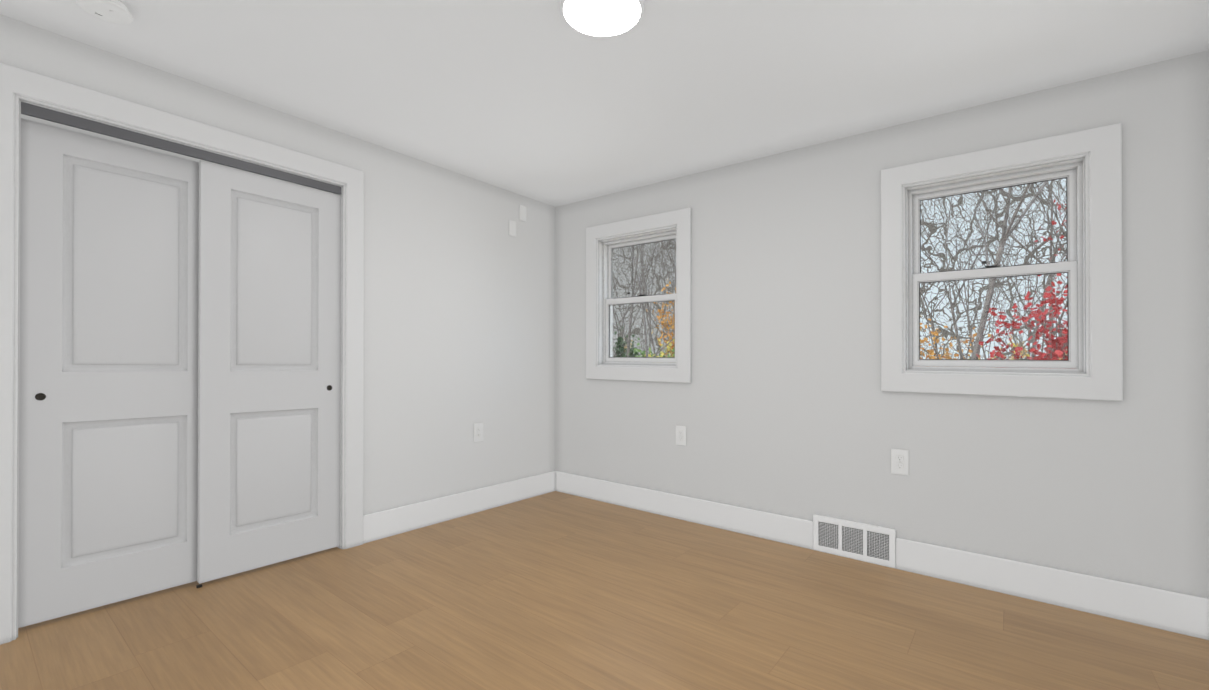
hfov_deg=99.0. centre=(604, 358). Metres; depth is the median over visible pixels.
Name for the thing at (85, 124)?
rail
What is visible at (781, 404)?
wall
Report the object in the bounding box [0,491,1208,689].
floor
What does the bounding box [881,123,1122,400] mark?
window
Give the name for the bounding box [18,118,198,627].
closet door
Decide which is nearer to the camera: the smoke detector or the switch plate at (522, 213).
the smoke detector
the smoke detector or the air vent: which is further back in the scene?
the air vent
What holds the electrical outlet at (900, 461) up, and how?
attached to the wall at (781, 404)
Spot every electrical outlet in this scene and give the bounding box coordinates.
[474,422,482,441]
[676,425,685,445]
[891,448,908,475]
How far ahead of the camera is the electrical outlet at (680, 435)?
3.46 m
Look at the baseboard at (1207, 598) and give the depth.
2.00 m
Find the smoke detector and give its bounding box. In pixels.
[76,0,132,23]
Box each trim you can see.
[0,63,363,644]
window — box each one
[586,208,691,382]
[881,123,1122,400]
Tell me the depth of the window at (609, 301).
3.73 m
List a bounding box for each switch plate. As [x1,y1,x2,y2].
[509,220,515,236]
[519,205,525,221]
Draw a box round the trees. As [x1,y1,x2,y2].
[613,178,1074,368]
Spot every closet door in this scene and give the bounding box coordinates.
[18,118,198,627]
[197,160,340,583]
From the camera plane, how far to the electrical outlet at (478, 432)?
3.57 m
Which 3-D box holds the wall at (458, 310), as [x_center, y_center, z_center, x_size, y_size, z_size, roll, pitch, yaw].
[-1.560,-0.099,2.813,0.120,2.327,3.600,0,0,38]
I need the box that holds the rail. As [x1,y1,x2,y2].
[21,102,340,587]
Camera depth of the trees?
13.22 m
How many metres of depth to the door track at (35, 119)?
2.67 m
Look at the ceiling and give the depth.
2.17 m
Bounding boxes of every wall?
[0,14,554,514]
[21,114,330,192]
[555,50,1208,597]
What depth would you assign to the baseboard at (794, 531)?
3.38 m
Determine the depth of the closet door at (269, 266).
2.57 m
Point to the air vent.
(870, 543)
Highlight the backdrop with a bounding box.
[613,178,1067,366]
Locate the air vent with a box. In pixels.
[813,514,895,568]
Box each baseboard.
[363,471,554,543]
[555,471,812,549]
[896,537,1206,639]
[1207,598,1208,639]
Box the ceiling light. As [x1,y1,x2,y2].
[560,0,643,36]
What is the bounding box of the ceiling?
[0,0,1208,206]
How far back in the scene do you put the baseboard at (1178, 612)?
2.27 m
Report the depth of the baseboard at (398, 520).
3.39 m
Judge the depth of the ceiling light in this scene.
1.81 m
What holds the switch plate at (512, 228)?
attached to the wall at (458, 310)

